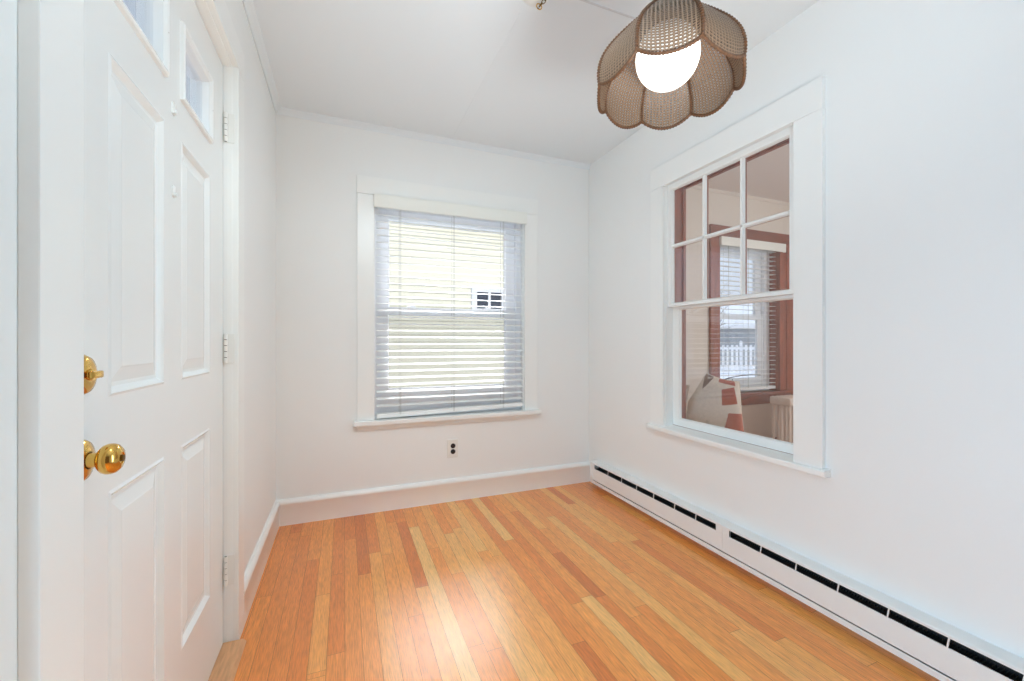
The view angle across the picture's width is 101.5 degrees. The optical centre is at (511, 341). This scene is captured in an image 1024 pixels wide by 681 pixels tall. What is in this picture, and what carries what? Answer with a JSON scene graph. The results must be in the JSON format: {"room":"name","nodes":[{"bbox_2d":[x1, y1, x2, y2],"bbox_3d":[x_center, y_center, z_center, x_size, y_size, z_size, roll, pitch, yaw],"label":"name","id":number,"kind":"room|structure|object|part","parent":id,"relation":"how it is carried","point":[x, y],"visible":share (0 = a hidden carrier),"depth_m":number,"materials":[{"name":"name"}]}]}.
{"room":"entryway","nodes":[
{"label":"entryway","id":0,"kind":"room"},
{"bbox_2d":[0,0,275,680],"bbox_3d":[-0.611,-0.135,0.339,0.140,2.460,4.485,0,0,-22],"label":"wall","id":1,"kind":"structure","parent":0,"point":[259,112],"depth_m":1.71,"materials":[{"name":"white paint"}]},
{"bbox_2d":[18,0,243,680],"bbox_3d":[-0.807,-0.003,1.044,0.022,2.155,1.144,0,0,-22],"label":"trim","id":2,"kind":"structure","parent":1,"relation":"attached to","point":[50,32],"depth_m":0.54,"materials":[{"name":"white wood"}]},
{"bbox_2d":[84,0,234,680],"bbox_3d":[-0.840,0.044,1.036,0.110,2.030,0.948,0,0,-22],"label":"door","id":3,"kind":"structure","parent":1,"relation":"in","point":[156,347],"depth_m":0.94,"materials":[{"name":"white wood"}]},
{"bbox_3d":[-0.691,0.192,0.675,0.012,0.068,0.068,0,0,-22],"label":"knob","id":4,"kind":"part","parent":3,"relation":"part of","materials":[{"name":"gold metal"}]},
{"bbox_3d":[-0.795,-0.733,0.863,0.064,0.205,0.266,0,0,-22],"label":"lite frame","id":5,"kind":"part","parent":3,"relation":"part of","materials":[{"name":"white wood"}]},
{"bbox_3d":[-0.930,-0.733,1.198,0.064,0.205,0.264,0,0,-22],"label":"lite frame","id":6,"kind":"part","parent":3,"relation":"part of","materials":[{"name":"white wood"}]},
{"bbox_2d":[186,0,231,642],"bbox_3d":[-0.881,0.041,1.015,0.140,2.069,0.993,0,0,-22],"label":"trim","id":7,"kind":"structure","parent":1,"relation":"attached to","point":[202,6],"depth_m":1.48,"materials":[{"name":"white wood"}]},
{"bbox_2d":[208,639,245,680],"bbox_3d":[-0.857,1.069,1.025,0.175,0.019,0.953,0,0,-22],"label":"trim","id":8,"kind":"structure","parent":1,"relation":"attached to","point":[227,662],"depth_m":1.39,"materials":[{"name":"brown wood"}]},
{"bbox_2d":[242,0,280,114],"bbox_3d":[-0.531,-1.348,0.371,0.032,0.034,4.485,0,0,-22],"label":"trim","id":9,"kind":"structure","parent":1,"relation":"attached to","point":[250,11],"depth_m":1.93,"materials":[{"name":"white paint"}]},
{"bbox_2d":[244,501,279,625],"bbox_3d":[-1.192,1.000,2.003,0.022,0.150,0.923,0,0,-22],"label":"baseboard","id":10,"kind":"structure","parent":1,"relation":"attached to","point":[253,573],"depth_m":1.88,"materials":[{"name":"white wood"}]},
{"bbox_2d":[276,115,788,499],"bbox_3d":[1.070,-0.135,3.518,5.630,2.460,0.160,0,0,-22],"label":"wall","id":11,"kind":"structure","parent":0,"point":[320,450],"depth_m":2.71,"materials":[{"name":"white paint"}]},
{"bbox_2d":[276,461,589,526],"bbox_3d":[-0.389,1.000,2.833,2.131,0.150,0.022,0,0,-22],"label":"baseboard","id":12,"kind":"structure","parent":11,"relation":"attached to","point":[298,510],"depth_m":2.75,"materials":[{"name":"white wood"}]},
{"bbox_2d":[277,107,590,169],"bbox_3d":[-0.387,-1.348,2.829,2.131,0.034,0.032,0,0,-22],"label":"trim","id":13,"kind":"structure","parent":11,"relation":"attached to","point":[283,111],"depth_m":2.75,"materials":[{"name":"white paint"}]},
{"bbox_2d":[354,175,540,430],"bbox_3d":[-0.414,-0.242,2.886,1.271,1.591,0.205,0,0,-22],"label":"window","id":14,"kind":"structure","parent":11,"relation":"in","point":[367,186],"depth_m":2.81,"materials":[{"name":"white wood"}]},
{"bbox_3d":[-0.436,-0.525,2.946,0.963,0.691,0.034,0,0,-22],"label":"sash","id":15,"kind":"part","parent":14,"relation":"part of","materials":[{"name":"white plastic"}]},
{"bbox_3d":[-0.423,0.118,2.912,0.963,0.699,0.034,0,0,-22],"label":"sash","id":16,"kind":"part","parent":14,"relation":"part of","materials":[{"name":"white plastic"}]},
{"bbox_3d":[-0.431,-0.204,2.933,1.027,1.448,0.105,0,0,-22],"label":"frame","id":17,"kind":"part","parent":14,"relation":"part of","materials":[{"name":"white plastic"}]},
{"bbox_2d":[374,193,526,418],"bbox_3d":[-0.391,-0.221,2.840,1.045,1.414,0.082,0,0,-22],"label":"blind","id":18,"kind":"object","parent":14,"relation":"attached to","point":[381,201],"visible":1,"depth_m":2.83,"materials":[{"name":"white plastic"}]},
{"bbox_3d":[-0.397,0.461,2.853,1.004,0.050,0.050,0,0,-22],"label":"rail","id":19,"kind":"part","parent":18,"relation":"part of","materials":[{"name":"white plastic"}]},
{"bbox_3d":[-0.401,-0.202,2.851,0.008,1.336,0.055,0,0,-22],"label":"ladder cord","id":20,"kind":"part","parent":18,"relation":"part of","materials":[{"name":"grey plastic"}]},
{"bbox_3d":[-0.070,-0.202,2.984,0.008,1.336,0.055,0,0,-22],"label":"ladder cord","id":21,"kind":"part","parent":18,"relation":"part of","materials":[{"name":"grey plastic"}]},
{"bbox_2d":[447,439,457,457],"bbox_3d":[-0.402,0.723,2.834,0.076,0.123,0.010,0,0,-22],"label":"wall outlet","id":22,"kind":"object","parent":11,"relation":"attached to","point":[452,445],"visible":1,"depth_m":2.83,"materials":[{"name":"white plastic"}]},
{"bbox_2d":[690,186,788,205],"bbox_3d":[2.159,-1.345,3.860,3.115,0.020,0.018,0,0,-22],"label":"trim","id":23,"kind":"structure","parent":11,"relation":"attached to","point":[693,187],"depth_m":3.83,"materials":[{"name":"beige paint"}]},
{"bbox_2d":[709,224,792,404],"bbox_3d":[2.248,-0.231,3.959,1.165,1.621,0.200,0,0,-22],"label":"window","id":24,"kind":"structure","parent":11,"relation":"in","point":[781,342],"depth_m":4.03,"materials":[{"name":"brown wood"}]},
{"bbox_3d":[2.129,-0.535,4.000,0.681,0.640,0.025,0,0,-22],"label":"sash","id":25,"kind":"part","parent":24,"relation":"part of","materials":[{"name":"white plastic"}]},
{"bbox_3d":[2.139,0.064,3.975,0.681,0.638,0.025,0,0,-22],"label":"sash","id":26,"kind":"part","parent":24,"relation":"part of","materials":[{"name":"white plastic"}]},
{"bbox_3d":[2.160,-0.238,3.997,0.780,1.414,0.065,0,0,-22],"label":"frame","id":27,"kind":"part","parent":24,"relation":"part of","materials":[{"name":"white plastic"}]},
{"bbox_3d":[2.271,-0.983,3.901,1.125,0.116,0.024,0,0,-22],"label":"head casing","id":28,"kind":"part","parent":24,"relation":"part of","materials":[{"name":"brown wood"}]},
{"bbox_2d":[720,236,785,390],"bbox_3d":[2.221,-0.244,3.906,0.835,1.389,0.112,0,0,-22],"label":"blind","id":29,"kind":"object","parent":24,"relation":"attached to","point":[726,242],"visible":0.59,"depth_m":3.90,"materials":[{"name":"white plastic"}]},
{"bbox_3d":[1.965,-0.225,3.834,0.008,1.310,0.055,0,0,-22],"label":"ladder cord","id":30,"kind":"part","parent":29,"relation":"part of","materials":[{"name":"white fabric"}]},
{"bbox_3d":[2.197,-0.225,3.927,0.008,1.310,0.055,0,0,-22],"label":"ladder cord","id":31,"kind":"part","parent":29,"relation":"part of","materials":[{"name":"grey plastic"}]},
{"bbox_3d":[2.190,0.436,3.925,0.758,0.028,0.050,0,0,-22],"label":"rail","id":32,"kind":"part","parent":29,"relation":"part of","materials":[{"name":"white plastic"}]},
{"bbox_2d":[253,0,818,202],"bbox_3d":[1.929,-1.400,1.381,5.630,0.090,4.765,0,0,-22],"label":"ceiling","id":33,"kind":"structure","parent":0,"point":[419,66],"depth_m":2.07,"materials":[{"name":"white paint"}]},
{"bbox_2d":[523,0,747,129],"bbox_3d":[0.343,-1.018,1.352,0.381,0.695,0.824,0,0,-22],"label":"pendant lamp","id":34,"kind":"object","parent":33,"relation":"hanging from","point":[667,56],"visible":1,"depth_m":1.11,"materials":[{"name":"wicker"}]},
{"bbox_3d":[0.316,-0.792,1.185,0.138,0.235,0.146,0,0,19],"label":"woven panel","id":35,"kind":"part","parent":34,"relation":"part of","materials":[{"name":"wicker"}]},
{"bbox_3d":[0.323,-0.792,1.092,0.140,0.235,0.146,0,0,-22],"label":"woven panel","id":36,"kind":"part","parent":34,"relation":"part of","materials":[{"name":"wicker"}]},
{"bbox_3d":[0.371,-0.792,1.250,0.146,0.235,0.140,0,0,-22],"label":"woven panel","id":37,"kind":"part","parent":34,"relation":"part of","materials":[{"name":"wicker"}]},
{"bbox_3d":[0.464,-0.792,1.257,0.146,0.235,0.138,0,0,19],"label":"woven panel","id":38,"kind":"part","parent":34,"relation":"part of","materials":[{"name":"wicker"}]},
{"bbox_3d":[0.426,-0.788,1.147,0.168,0.180,0.168,0,0,-22],"label":"globe","id":39,"kind":"part","parent":34,"relation":"part of","materials":[{"name":"white glass"}]},
{"bbox_3d":[0.388,-0.792,1.036,0.146,0.235,0.138,0,0,19],"label":"woven panel","id":40,"kind":"part","parent":34,"relation":"part of","materials":[{"name":"wicker"}]},
{"bbox_3d":[0.529,-0.792,1.201,0.140,0.235,0.146,0,0,-22],"label":"woven panel","id":41,"kind":"part","parent":34,"relation":"part of","materials":[{"name":"wicker"}]},
{"bbox_3d":[0.536,-0.792,1.109,0.138,0.235,0.146,0,0,19],"label":"woven panel","id":42,"kind":"part","parent":34,"relation":"part of","materials":[{"name":"wicker"}]},
{"bbox_3d":[0.481,-0.792,1.044,0.146,0.235,0.140,0,0,-22],"label":"woven panel","id":43,"kind":"part","parent":34,"relation":"part of","materials":[{"name":"wicker"}]},
{"bbox_2d":[234,482,939,680],"bbox_3d":[0.439,1.105,0.761,2.521,0.060,4.485,0,0,-22],"label":"floor","id":44,"kind":"structure","parent":0,"point":[571,582],"depth_m":1.69,"materials":[{"name":"brown wood"}]},
{"bbox_2d":[589,0,1023,658],"bbox_3d":[1.489,-0.135,1.183,0.124,2.460,4.485,0,0,-22],"label":"wall","id":45,"kind":"structure","parent":0,"point":[921,504],"depth_m":1.43,"materials":[{"name":"white paint"}]},
{"bbox_2d":[580,0,706,43],"bbox_3d":[0.594,-1.364,1.794,1.041,0.002,0.011,0,0,-22],"label":"trim","id":46,"kind":"structure","parent":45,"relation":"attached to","point":[586,1],"depth_m":1.71,"materials":[{"name":"white"}]},
{"bbox_2d":[590,460,730,556],"bbox_3d":[0.827,0.962,2.579,0.062,0.158,1.171,0,0,-22],"label":"baseboard heater","id":47,"kind":"object","parent":45,"relation":"attached to","point":[699,525],"visible":1,"depth_m":2.42,"materials":[{"name":"white metal"}]},
{"bbox_2d":[646,76,830,477],"bbox_3d":[1.105,-0.258,2.130,0.192,1.575,1.032,0,0,-22],"label":"window","id":48,"kind":"structure","parent":45,"relation":"in","point":[797,119],"depth_m":1.95,"materials":[{"name":"white wood"}]},
{"bbox_3d":[1.077,-0.564,2.121,0.034,0.716,0.757,0,0,-22],"label":"sash","id":49,"kind":"part","parent":48,"relation":"part of","materials":[{"name":"white wood"}]},
{"bbox_3d":[1.112,0.131,2.135,0.034,0.716,0.757,0,0,-22],"label":"sash","id":50,"kind":"part","parent":48,"relation":"part of","materials":[{"name":"white"}]},
{"bbox_3d":[1.179,-0.254,2.162,0.030,1.568,1.007,0,0,-22],"label":"stained casing","id":51,"kind":"part","parent":48,"relation":"part of","materials":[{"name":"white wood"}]},
{"bbox_2d":[722,523,1023,680],"bbox_3d":[1.307,0.962,1.385,0.062,0.158,1.400,0,0,-22],"label":"baseboard heater","id":52,"kind":"object","parent":45,"relation":"attached to","point":[944,651],"visible":1,"depth_m":1.45,"materials":[{"name":"white metal"}]},
{"bbox_3d":[1.305,1.030,1.386,0.054,0.022,1.398,0,0,-22],"label":"rail","id":53,"kind":"part","parent":52,"relation":"part of","materials":[{"name":"white metal"}]},
{"bbox_3d":[2.958,1.100,1.881,3.107,0.050,4.285,0,0,-22],"label":"floor","id":54,"kind":"structure","parent":0,"visible":0},
{"bbox_2d":[770,395,792,442],"bbox_3d":[2.497,0.776,3.698,0.535,0.598,0.194,0,0,-22],"label":"radiator","id":55,"kind":"object","parent":54,"relation":"on","point":[784,403],"visible":0.19,"depth_m":3.65,"materials":[{"name":"metal"}]},
{"bbox_3d":[1.643,0.783,2.121,0.770,0.585,2.010,0,0,-22],"label":"sofa","id":56,"kind":"object","parent":54,"relation":"on","visible":0},
{"bbox_2d":[686,385,689,414],"bbox_3d":[1.031,0.455,2.785,0.145,0.403,0.331,0,0,-28],"label":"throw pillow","id":57,"kind":"object","parent":56,"relation":"on","point":[687,386],"visible":0.05,"depth_m":2.65,"materials":[{"name":"beige fabric"}]},
{"bbox_2d":[686,373,744,431],"bbox_3d":[1.263,0.447,2.722,0.474,0.486,0.210,0,0,20],"label":"throw pillow","id":58,"kind":"object","parent":56,"relation":"on","point":[716,401],"visible":0.75,"depth_m":2.64,"materials":[{"name":"beige fabric"}]},
{"label":"outside","id":59,"kind":"structure","parent":0,"visible":0},
{"bbox_2d":[720,365,754,378],"bbox_3d":[-17.331,1.685,43.120,120.000,0.020,87.055,0,0,-22],"label":"ground","id":60,"kind":"structure","parent":59,"point":[725,371],"depth_m":22.23,"materials":[{"name":"white snow"}]},
{"bbox_2d":[389,221,503,387],"bbox_3d":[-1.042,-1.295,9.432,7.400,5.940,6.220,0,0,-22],"label":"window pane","id":61,"kind":"structure","parent":60,"relation":"on","point":[485,284],"depth_m":6.37,"materials":[{"name":"yellow"}]},
{"bbox_3d":[-0.361,-0.655,6.623,0.430,0.280,0.004,0,0,-22],"label":"pane","id":62,"kind":"part","parent":61,"relation":"part of","materials":[{"name":"clear glass"}]},
{"bbox_2d":[720,305,742,334],"bbox_3d":[12.209,-1.145,27.310,3.751,5.688,5.237,0,0,-6],"label":"bare tree","id":63,"kind":"object","parent":60,"relation":"on","point":[730,305],"visible":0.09,"depth_m":25.87,"materials":[{"name":"grey plant"}]},
{"bbox_2d":[720,304,754,364],"bbox_3d":[17.613,-0.695,34.092,12.800,4.740,8.820,0,0,28],"label":"house","id":64,"kind":"structure","parent":60,"relation":"on","point":[744,333],"depth_m":30.37,"materials":[{"name":"grey"}]},
{"bbox_3d":[15.639,0.225,30.396,12.800,2.900,0.440,0,0,28],"label":"corner trim","id":65,"kind":"part","parent":64,"relation":"part of","materials":[{"name":"white wood"}]},
{"bbox_2d":[720,341,754,373],"bbox_3d":[11.854,0.795,21.638,5.353,1.760,0.183,0,0,28],"label":"picket fence","id":66,"kind":"object","parent":60,"relation":"on","point":[740,348],"visible":0.23,"depth_m":21.59,"materials":[{"name":"white wood"}]},
{"bbox_3d":[11.838,0.325,21.609,5.200,0.140,0.050,0,0,28],"label":"rail","id":67,"kind":"part","parent":66,"relation":"part of","materials":[{"name":"white wood"}]},
{"bbox_3d":[11.838,1.375,21.609,5.200,0.140,0.050,0,0,28],"label":"rail","id":68,"kind":"part","parent":66,"relation":"part of","materials":[{"name":"white wood"}]},
{"bbox_3d":[11.859,0.795,21.648,0.146,1.760,0.146,0,0,25],"label":"post","id":69,"kind":"part","parent":66,"relation":"part of","materials":[{"name":"white wood"}]},
{"bbox_3d":[1.037,-0.145,3.600,5.630,3.640,0.014,0,0,-22],"label":"wall","id":70,"kind":"structure","parent":0,"visible":0},
{"bbox_2d":[123,0,135,19],"bbox_3d":[-2.339,-1.985,2.185,1.689,0.120,3.400,0,0,-22],"label":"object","id":71,"kind":"structure","parent":70,"relation":"attached to","point":[131,4],"depth_m":2.40,"materials":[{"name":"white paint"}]}
]}

